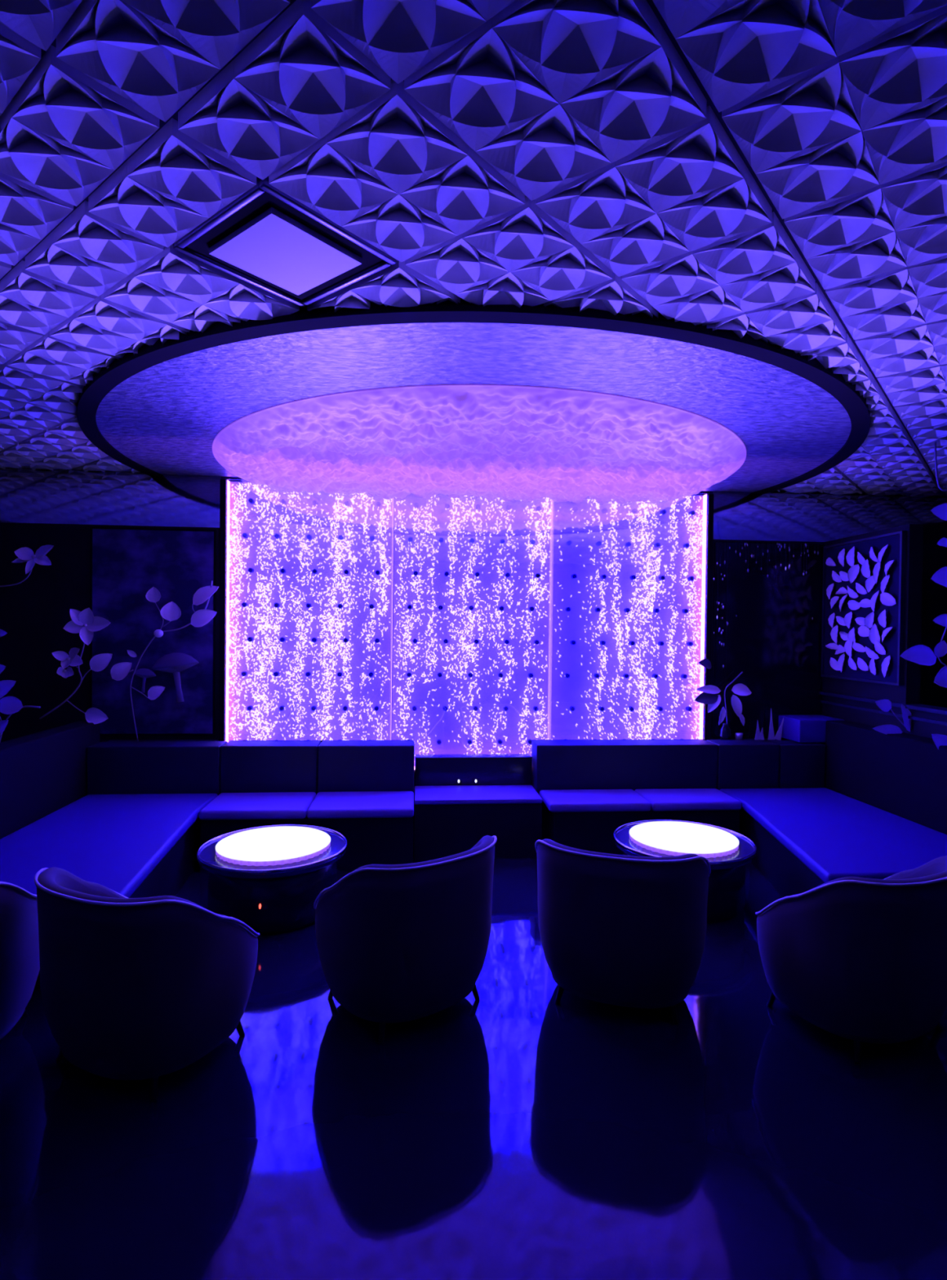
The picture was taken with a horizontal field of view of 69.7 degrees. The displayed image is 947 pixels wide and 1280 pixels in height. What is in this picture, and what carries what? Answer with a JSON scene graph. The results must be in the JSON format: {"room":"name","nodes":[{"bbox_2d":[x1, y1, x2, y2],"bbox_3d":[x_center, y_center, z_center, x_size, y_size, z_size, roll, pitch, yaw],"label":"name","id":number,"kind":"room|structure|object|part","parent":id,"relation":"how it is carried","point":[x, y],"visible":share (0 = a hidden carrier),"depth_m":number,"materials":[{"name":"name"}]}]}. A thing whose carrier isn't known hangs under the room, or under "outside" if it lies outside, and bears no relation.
{"room":"nightclub lounge","nodes":[
{"label":"nightclub lounge","id":0,"kind":"room"},
{"bbox_2d":[0,0,946,497],"bbox_3d":[0.229,-1.239,1.556,10.100,0.144,8.100,1,1,-5],"label":"ceiling","id":1,"kind":"structure","parent":0,"point":[774,171],"depth_m":1.72,"materials":[{"name":"paint"}]},
{"bbox_2d":[172,176,396,306],"bbox_3d":[-0.587,-1.219,2.133,0.490,0.046,0.490,1,1,39],"label":"ceiling light","id":2,"kind":"object","parent":1,"relation":"attached to","point":[265,238],"visible":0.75,"depth_m":2.08,"materials":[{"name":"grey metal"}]},
{"bbox_3d":[-0.587,-1.217,2.133,0.332,0.042,0.332,1,1,39],"label":"plate","id":3,"kind":"part","parent":2,"relation":"part of","materials":[{"name":"grey"}]},
{"bbox_2d":[76,297,870,493],"bbox_3d":[0.087,-1.222,3.886,4.920,0.063,2.926,1,1,-5],"label":"ceiling disc","id":4,"kind":"object","parent":1,"relation":"attached to","point":[159,409],"visible":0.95,"depth_m":3.04,"materials":[{"name":"white paint"}]},
{"bbox_2d":[900,441,946,749],"bbox_3d":[2.786,-0.251,4.092,0.404,1.930,0.092,1,1,-5],"label":"garland","id":5,"kind":"object","parent":1,"relation":"hanging from","point":[922,655],"visible":0.98,"depth_m":4.11,"materials":[{"name":"purple"}]},
{"bbox_3d":[2.877,-0.262,4.135,0.214,1.907,0.021,1,1,-5],"label":"stem","id":6,"kind":"part","parent":5,"relation":"part of","materials":[{"name":"purple"}]},
{"bbox_2d":[0,832,946,1279],"bbox_3d":[0.196,1.618,1.599,10.100,0.080,8.100,1,1,-5],"label":"floor","id":7,"kind":"structure","parent":0,"point":[513,1132],"depth_m":2.13,"materials":[{"name":"black"}]},
{"bbox_2d":[0,880,39,1039],"bbox_3d":[-2.035,1.187,2.510,0.752,0.708,0.656,1,1,-10],"label":"tub chair","id":8,"kind":"object","parent":7,"relation":"on","point":[20,966],"visible":0.82,"depth_m":2.50,"materials":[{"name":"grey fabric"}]},
{"bbox_3d":[-2.041,1.335,2.535,0.665,0.275,0.609,1,1,-10],"label":"seat","id":9,"kind":"part","parent":8,"relation":"part of","materials":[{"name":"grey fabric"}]},
{"bbox_3d":[-1.849,1.486,2.767,0.027,0.108,0.058,1,1,29],"label":"leg","id":10,"kind":"part","parent":8,"relation":"part of","materials":[{"name":"black metal"}]},
{"bbox_2d":[0,720,99,839],"bbox_3d":[-2.705,1.062,3.693,0.160,0.900,2.590,1,1,-5],"label":"wall backrest","id":11,"kind":"structure","parent":7,"relation":"on","point":[42,773],"depth_m":4.21,"materials":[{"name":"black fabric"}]},
{"bbox_2d":[0,629,39,741],"bbox_3d":[-2.837,0.415,4.155,0.334,0.976,0.057,1,1,-5],"label":"leafy branch","id":12,"kind":"object","parent":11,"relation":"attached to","point":[9,705],"visible":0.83,"depth_m":4.16,"materials":[{"name":"purple"}]},
{"bbox_3d":[-2.839,0.452,4.178,0.334,0.901,0.012,1,1,-5],"label":"stem","id":13,"kind":"part","parent":12,"relation":"part of","materials":[{"name":"purple"}]},
{"bbox_2d":[39,608,111,724],"bbox_3d":[-2.849,0.186,4.861,0.519,0.835,0.082,1,1,-5],"label":"branch","id":14,"kind":"object","parent":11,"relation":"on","point":[83,622],"visible":1,"depth_m":4.87,"materials":[{"name":"purple"}]},
{"bbox_3d":[-2.936,0.232,4.889,0.352,0.678,0.012,1,1,-5],"label":"stem","id":15,"kind":"part","parent":14,"relation":"part of","materials":[{"name":"purple"}]},
{"bbox_2d":[0,741,227,991],"bbox_3d":[-2.136,1.140,3.970,1.013,0.750,2.140,1,1,-5],"label":"sofa","id":16,"kind":"object","parent":7,"relation":"on","point":[135,833],"visible":0.66,"depth_m":4.13,"materials":[{"name":"black"}]},
{"bbox_2d":[0,793,217,898],"bbox_3d":[-2.121,1.129,3.853,1.003,0.065,1.905,1,1,-5],"label":"seat cushion","id":17,"kind":"object","parent":16,"relation":"on","point":[113,842],"depth_m":3.76,"materials":[{"name":"blue leather"}]},
{"bbox_2d":[86,741,227,795],"bbox_3d":[-2.271,0.944,4.913,0.905,0.390,0.230,1,1,-5],"label":"cushion","id":18,"kind":"object","parent":16,"relation":"on","point":[113,767],"depth_m":4.80,"materials":[{"name":"black leather"}]},
{"bbox_2d":[33,866,259,1102],"bbox_3d":[-1.220,1.196,2.554,0.752,0.708,0.656,1,1,25],"label":"tub chair","id":19,"kind":"object","parent":7,"relation":"on","point":[131,988],"visible":1,"depth_m":2.27,"materials":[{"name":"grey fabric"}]},
{"bbox_3d":[-1.503,1.494,2.503,0.058,0.108,0.027,0,1,-26],"label":"leg","id":20,"kind":"part","parent":19,"relation":"part of","materials":[{"name":"black metal"}]},
{"bbox_3d":[-1.211,1.344,2.577,0.665,0.275,0.609,1,1,25],"label":"seat","id":21,"kind":"part","parent":19,"relation":"part of","materials":[{"name":"grey fabric"}]},
{"bbox_3d":[-1.086,1.502,2.308,0.028,0.108,0.058,0,1,-14],"label":"leg","id":22,"kind":"part","parent":19,"relation":"part of","materials":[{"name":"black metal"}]},
{"bbox_3d":[-0.923,1.498,2.656,0.058,0.108,0.027,0,1,-26],"label":"leg","id":23,"kind":"part","parent":19,"relation":"part of","materials":[{"name":"black metal"}]},
{"bbox_2d":[196,824,347,935],"bbox_3d":[-1.132,1.337,3.859,0.816,0.383,0.816,1,1,-5],"label":"table","id":24,"kind":"object","parent":7,"relation":"on","point":[268,878],"visible":0.98,"depth_m":3.60,"materials":[{"name":"black paint"}]},
{"bbox_2d":[198,740,414,873],"bbox_3d":[-1.110,1.139,4.777,1.378,0.750,0.732,1,1,-5],"label":"bench","id":25,"kind":"object","parent":7,"relation":"on","point":[362,791],"visible":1,"depth_m":4.84,"materials":[{"name":"black"}]},
{"bbox_2d":[198,791,315,820],"bbox_3d":[-1.448,1.125,4.631,0.678,0.065,0.500,1,1,-5],"label":"seat cushion","id":26,"kind":"object","parent":25,"relation":"on","point":[227,806],"depth_m":4.47,"materials":[{"name":"blue leather"}]},
{"bbox_2d":[220,741,320,795],"bbox_3d":[-1.477,0.952,4.982,0.678,0.390,0.230,1,1,-5],"label":"cushion","id":27,"kind":"object","parent":25,"relation":"on","point":[246,766],"depth_m":4.87,"materials":[{"name":"black leather"}]},
{"bbox_2d":[306,791,413,818],"bbox_3d":[-0.760,1.132,4.691,0.696,0.065,0.500,1,1,-5],"label":"seat cushion","id":28,"kind":"object","parent":25,"relation":"on","point":[322,804],"depth_m":4.54,"materials":[{"name":"blue leather"}]},
{"bbox_2d":[317,740,414,792],"bbox_3d":[-0.789,0.959,5.042,0.696,0.390,0.230,1,1,-5],"label":"cushion","id":29,"kind":"object","parent":25,"relation":"on","point":[343,766],"depth_m":4.93,"materials":[{"name":"black leather"}]},
{"bbox_2d":[313,835,497,1043],"bbox_3d":[-0.282,1.202,2.917,0.752,0.708,0.656,0,1,-40],"label":"tub chair","id":30,"kind":"object","parent":7,"relation":"on","point":[405,942],"visible":1,"depth_m":2.62,"materials":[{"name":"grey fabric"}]},
{"bbox_3d":[-0.601,1.498,2.939,0.058,0.108,0.027,1,1,9],"label":"leg","id":31,"kind":"part","parent":30,"relation":"part of","materials":[{"name":"black metal"}]},
{"bbox_3d":[-0.353,1.505,2.645,0.027,0.108,0.058,1,1,-1],"label":"leg","id":32,"kind":"part","parent":30,"relation":"part of","materials":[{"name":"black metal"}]},
{"bbox_3d":[-0.299,1.349,2.938,0.665,0.275,0.609,0,1,-40],"label":"seat","id":33,"kind":"part","parent":30,"relation":"part of","materials":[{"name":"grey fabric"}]},
{"bbox_3d":[-0.001,1.505,2.940,0.058,0.108,0.028,1,1,11],"label":"leg","id":34,"kind":"part","parent":30,"relation":"part of","materials":[{"name":"black metal"}]},
{"bbox_2d":[413,754,542,860],"bbox_3d":[0.013,1.207,5.010,0.894,0.633,0.560,1,1,-5],"label":"bench","id":35,"kind":"object","parent":7,"relation":"on","point":[460,800],"visible":0.99,"depth_m":4.77,"materials":[{"name":"black"}]},
{"bbox_3d":[-0.002,1.011,5.221,0.891,0.248,0.130,1,1,-5],"label":"panel","id":36,"kind":"part","parent":35,"relation":"part of","materials":[{"name":"black"}]},
{"bbox_3d":[0.020,1.122,4.944,0.894,0.035,0.430,1,1,-5],"label":"seat","id":37,"kind":"part","parent":35,"relation":"part of","materials":[{"name":"blue leather"}]},
{"bbox_2d":[534,838,711,1024],"bbox_3d":[0.650,1.211,3.015,0.752,0.708,0.656,1,1,17],"label":"tub chair","id":38,"kind":"object","parent":7,"relation":"on","point":[617,930],"visible":1,"depth_m":2.73,"materials":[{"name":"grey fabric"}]},
{"bbox_3d":[0.378,1.509,2.926,0.058,0.108,0.027,0,1,-34],"label":"leg","id":39,"kind":"part","parent":38,"relation":"part of","materials":[{"name":"black metal"}]},
{"bbox_3d":[0.656,1.359,3.040,0.665,0.275,0.609,1,1,17],"label":"seat","id":40,"kind":"part","parent":38,"relation":"part of","materials":[{"name":"grey fabric"}]},
{"bbox_3d":[0.817,1.516,2.792,0.028,0.108,0.058,0,1,-22],"label":"leg","id":41,"kind":"part","parent":38,"relation":"part of","materials":[{"name":"black metal"}]},
{"bbox_2d":[531,739,742,854],"bbox_3d":[1.164,1.162,5.017,1.390,0.750,0.647,1,1,-5],"label":"bench","id":42,"kind":"object","parent":7,"relation":"on","point":[588,789],"visible":0.9,"depth_m":5.04,"materials":[{"name":"black"}]},
{"bbox_2d":[539,789,651,812],"bbox_3d":[0.860,1.148,4.874,0.716,0.065,0.415,1,1,-5],"label":"seat cushion","id":43,"kind":"object","parent":42,"relation":"on","point":[556,800],"depth_m":4.74,"materials":[{"name":"blue leather"}]},
{"bbox_2d":[531,739,717,795],"bbox_3d":[1.149,0.979,5.208,1.390,0.390,0.235,1,1,-5],"label":"cushion","id":44,"kind":"object","parent":42,"relation":"on","point":[634,765],"depth_m":5.10,"materials":[{"name":"black leather"}]},
{"bbox_2d":[634,788,742,811],"bbox_3d":[1.543,1.155,4.934,0.648,0.065,0.415,1,1,-5],"label":"seat cushion","id":45,"kind":"object","parent":42,"relation":"on","point":[659,799],"depth_m":4.78,"materials":[{"name":"blue leather"}]},
{"bbox_2d":[613,819,756,923],"bbox_3d":[1.249,1.361,4.066,0.816,0.383,0.816,1,1,-5],"label":"table","id":46,"kind":"object","parent":7,"relation":"on","point":[727,852],"visible":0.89,"depth_m":3.87,"materials":[{"name":"black paint"}]},
{"bbox_2d":[767,715,844,788],"bbox_3d":[2.608,1.083,5.419,0.555,0.930,0.380,1,1,-5],"label":"pillar","id":47,"kind":"structure","parent":7,"relation":"on","point":[802,757],"depth_m":5.23,"materials":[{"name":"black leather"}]},
{"bbox_2d":[706,739,946,897],"bbox_3d":[2.216,1.184,4.397,1.131,0.750,2.040,1,1,-5],"label":"sofa","id":48,"kind":"object","parent":7,"relation":"on","point":[805,839],"visible":0.73,"depth_m":4.23,"materials":[{"name":"black"}]},
{"bbox_2d":[706,739,779,790],"bbox_3d":[2.088,0.989,5.289,0.485,0.390,0.235,1,1,-5],"label":"cushion","id":49,"kind":"object","parent":48,"relation":"on","point":[741,763],"depth_m":5.17,"materials":[{"name":"black leather"}]},
{"bbox_2d":[720,787,946,882],"bbox_3d":[2.226,1.173,4.280,1.131,0.065,1.805,1,1,-5],"label":"seat cushion","id":50,"kind":"object","parent":48,"relation":"on","point":[836,835],"depth_m":4.04,"materials":[{"name":"blue leather"}]},
{"bbox_2d":[755,855,946,1062],"bbox_3d":[1.589,1.225,2.806,0.752,0.708,0.656,0,1,-25],"label":"tub chair","id":51,"kind":"object","parent":7,"relation":"on","point":[858,959],"visible":1,"depth_m":2.52,"materials":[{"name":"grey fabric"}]},
{"bbox_3d":[1.286,1.520,2.908,0.058,0.108,0.027,1,1,24],"label":"leg","id":52,"kind":"part","parent":51,"relation":"part of","materials":[{"name":"black metal"}]},
{"bbox_3d":[1.577,1.373,2.829,0.665,0.275,0.609,0,1,-25],"label":"seat","id":53,"kind":"part","parent":51,"relation":"part of","materials":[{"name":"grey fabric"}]},
{"bbox_3d":[1.448,1.527,2.561,0.027,0.108,0.058,1,1,14],"label":"leg","id":54,"kind":"part","parent":51,"relation":"part of","materials":[{"name":"black metal"}]},
{"bbox_3d":[1.865,1.529,2.754,0.058,0.108,0.028,1,1,26],"label":"leg","id":55,"kind":"part","parent":51,"relation":"part of","materials":[{"name":"black metal"}]},
{"bbox_2d":[824,720,946,834],"bbox_3d":[2.912,1.107,4.085,0.180,0.930,2.400,1,1,-5],"label":"wall backrest","id":56,"kind":"structure","parent":7,"relation":"on","point":[904,775],"depth_m":4.54,"materials":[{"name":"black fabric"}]},
{"bbox_2d":[0,476,946,743],"bbox_3d":[-0.126,0.070,5.487,9.900,2.890,0.250,1,1,-5],"label":"wall","id":57,"kind":"structure","parent":0,"point":[34,611],"depth_m":5.10,"materials":[{"name":"black paint"}]},
{"bbox_2d":[0,544,53,586],"bbox_3d":[-3.053,-0.501,4.611,0.426,0.292,0.079,1,1,-5],"label":"branch","id":58,"kind":"object","parent":57,"relation":"attached to","point":[24,554],"visible":1,"depth_m":4.61,"materials":[{"name":"purple"}]},
{"bbox_3d":[-3.135,-0.462,4.640,0.270,0.211,0.010,1,1,-5],"label":"stem","id":59,"kind":"part","parent":58,"relation":"part of","materials":[{"name":"purple"}]},
{"bbox_2d":[0,468,224,527],"bbox_3d":[-3.491,-1.142,5.175,3.116,0.535,0.250,1,1,-5],"label":"ceiling","id":60,"kind":"structure","parent":57,"relation":"attached to","point":[66,496],"depth_m":5.12,"materials":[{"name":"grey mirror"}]},
{"bbox_2d":[89,526,216,735],"bbox_3d":[-2.427,-0.059,5.154,0.915,1.569,0.012,1,1,-5],"label":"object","id":61,"kind":"object","parent":57,"relation":"attached to","point":[126,563],"visible":0.76,"depth_m":5.15,"materials":[{"name":"black paint"}]},
{"bbox_2d":[133,668,155,693],"bbox_3d":[-2.470,0.304,5.106,0.168,0.183,0.046,0,1,-11],"label":"mushroom","id":62,"kind":"object","parent":61,"relation":"attached to","point":[144,673],"visible":0.94,"depth_m":5.10,"materials":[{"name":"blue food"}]},
{"bbox_2d":[151,652,198,702],"bbox_3d":[-2.248,0.283,5.125,0.345,0.376,0.092,1,1,0],"label":"mushroom","id":63,"kind":"object","parent":61,"relation":"attached to","point":[175,663],"visible":1,"depth_m":5.10,"materials":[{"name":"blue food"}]},
{"bbox_2d":[107,739,217,741],"bbox_3d":[-2.343,0.777,5.100,0.790,0.035,0.150,1,1,-5],"label":"trim","id":64,"kind":"structure","parent":57,"relation":"attached to","point":[110,740],"depth_m":5.14,"materials":[{"name":"black wood"}]},
{"bbox_2d":[110,580,218,741],"bbox_3d":[-2.284,0.158,5.026,0.765,1.205,0.072,1,1,-3],"label":"vine","id":65,"kind":"object","parent":64,"relation":"on","point":[171,611],"visible":1,"depth_m":5.02,"materials":[{"name":"purple"}]},
{"bbox_2d":[218,479,226,741],"bbox_3d":[-1.929,0.137,5.255,0.040,2.720,0.122,1,1,-5],"label":"trim","id":66,"kind":"structure","parent":57,"relation":"attached to","point":[223,482],"depth_m":5.19,"materials":[{"name":"black paint"}]},
{"bbox_2d":[225,480,393,742],"bbox_3d":[-1.272,-0.102,5.309,1.267,2.237,0.100,1,1,-5],"label":"panel","id":67,"kind":"object","parent":57,"relation":"attached to","point":[309,575],"visible":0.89,"depth_m":5.33,"materials":[{"name":"purple"}]},
{"bbox_2d":[413,769,414,832],"bbox_3d":[-0.024,1.277,5.442,3.891,0.480,0.115,1,1,-5],"label":"trim","id":68,"kind":"structure","parent":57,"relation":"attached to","point":[414,770],"depth_m":5.35,"materials":[{"name":"black paint"}]},
{"bbox_2d":[391,493,553,769],"bbox_3d":[-0.008,-0.089,5.419,1.267,2.237,0.100,1,1,-5],"label":"panel","id":69,"kind":"object","parent":57,"relation":"attached to","point":[473,576],"visible":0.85,"depth_m":5.44,"materials":[{"name":"purple"}]},
{"bbox_2d":[550,493,706,739],"bbox_3d":[1.256,-0.076,5.529,1.267,2.237,0.100,1,1,-5],"label":"panel","id":70,"kind":"object","parent":57,"relation":"attached to","point":[628,604],"visible":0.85,"depth_m":5.55,"materials":[{"name":"purple"}]},
{"bbox_2d":[702,493,714,740],"bbox_3d":[1.907,0.177,5.588,0.040,2.720,0.122,1,1,-5],"label":"trim","id":71,"kind":"structure","parent":57,"relation":"attached to","point":[710,497],"depth_m":5.52,"materials":[{"name":"black paint"}]},
{"bbox_2d":[710,737,777,740],"bbox_3d":[2.215,0.824,5.496,0.560,0.035,0.150,1,1,-5],"label":"trim","id":72,"kind":"structure","parent":57,"relation":"attached to","point":[765,739],"depth_m":5.53,"materials":[{"name":"blue wood"}]},
{"bbox_2d":[694,658,751,739],"bbox_3d":[1.994,0.477,5.439,0.471,0.656,0.138,1,1,-5],"label":"orchid","id":73,"kind":"object","parent":72,"relation":"on","point":[708,696],"visible":1,"depth_m":5.42,"materials":[{"name":"purple"}]},
{"bbox_3d":[2.085,0.523,5.459,0.151,0.540,0.010,1,1,-5],"label":"stem","id":74,"kind":"part","parent":73,"relation":"part of","materials":[{"name":"purple"}]},
{"bbox_2d":[734,732,742,739],"bbox_3d":[2.129,0.776,5.452,0.060,0.060,0.060,1,1,-5],"label":"glass","id":75,"kind":"object","parent":72,"relation":"on","point":[739,735],"visible":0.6,"depth_m":5.43,"materials":[{"name":"blue"}]},
{"bbox_2d":[754,720,764,739],"bbox_3d":[2.310,0.728,5.492,0.072,0.161,0.028,1,1,-5],"label":"fan","id":76,"kind":"object","parent":72,"relation":"on","point":[758,735],"visible":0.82,"depth_m":5.50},
{"bbox_2d":[768,708,784,740],"bbox_3d":[2.449,0.684,5.504,0.126,0.260,0.028,1,1,-5],"label":"fan","id":77,"kind":"object","parent":72,"relation":"on","point":[771,735],"visible":0.94,"depth_m":5.51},
{"bbox_2d":[711,542,824,737],"bbox_3d":[2.410,0.008,5.566,0.925,1.590,0.023,1,1,-5],"label":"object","id":78,"kind":"structure","parent":57,"relation":"in","point":[774,638],"depth_m":5.55,"materials":[{"name":"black glass"}]},
{"bbox_2d":[713,540,825,683],"bbox_3d":[2.402,-0.224,5.535,0.941,1.154,0.014,1,1,-5],"label":"garland","id":79,"kind":"object","parent":78,"relation":"attached to","point":[742,541],"visible":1,"depth_m":5.51,"materials":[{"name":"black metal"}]},
{"bbox_2d":[706,490,946,544],"bbox_3d":[3.376,-1.072,5.771,2.897,0.535,0.250,1,1,-5],"label":"ceiling","id":80,"kind":"structure","parent":57,"relation":"attached to","point":[738,516],"depth_m":5.60,"materials":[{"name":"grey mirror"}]},
{"bbox_2d":[212,384,746,504],"bbox_3d":[0.100,-1.132,4.264,3.660,0.153,2.174,1,1,-5],"label":"ceiling light","id":81,"kind":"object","parent":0,"point":[491,442],"depth_m":3.92,"materials":[{"name":"white"}]},
{"bbox_2d":[820,524,946,744],"bbox_3d":[3.049,0.393,4.261,0.100,2.355,2.750,1,1,-5],"label":"wall partition","id":82,"kind":"structure","parent":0,"point":[908,693],"depth_m":4.67,"materials":[{"name":"black"}]},
{"bbox_2d":[821,530,906,685],"bbox_3d":[2.891,-0.225,5.121,0.078,1.064,0.900,1,1,-5],"label":"panel","id":83,"kind":"object","parent":82,"relation":"attached to","point":[864,580],"visible":1,"depth_m":5.04,"materials":[{"name":"blue"}]},
{"bbox_2d":[819,691,946,725],"bbox_3d":[3.035,0.493,4.261,0.145,0.095,2.750,1,1,-5],"label":"trim","id":84,"kind":"structure","parent":82,"relation":"attached to","point":[926,708],"depth_m":4.72,"materials":[{"name":"black wood"}]},
{"bbox_2d":[872,698,911,734],"bbox_3d":[2.892,0.561,4.609,0.372,0.321,0.046,1,1,-5],"label":"leafy sprig","id":85,"kind":"object","parent":82,"relation":"attached to","point":[885,705],"visible":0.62,"depth_m":4.60,"materials":[{"name":"purple"}]},
{"bbox_3d":[2.952,0.592,4.632,0.248,0.260,0.010,1,1,-5],"label":"stem","id":86,"kind":"part","parent":85,"relation":"part of","materials":[{"name":"purple"}]}
]}

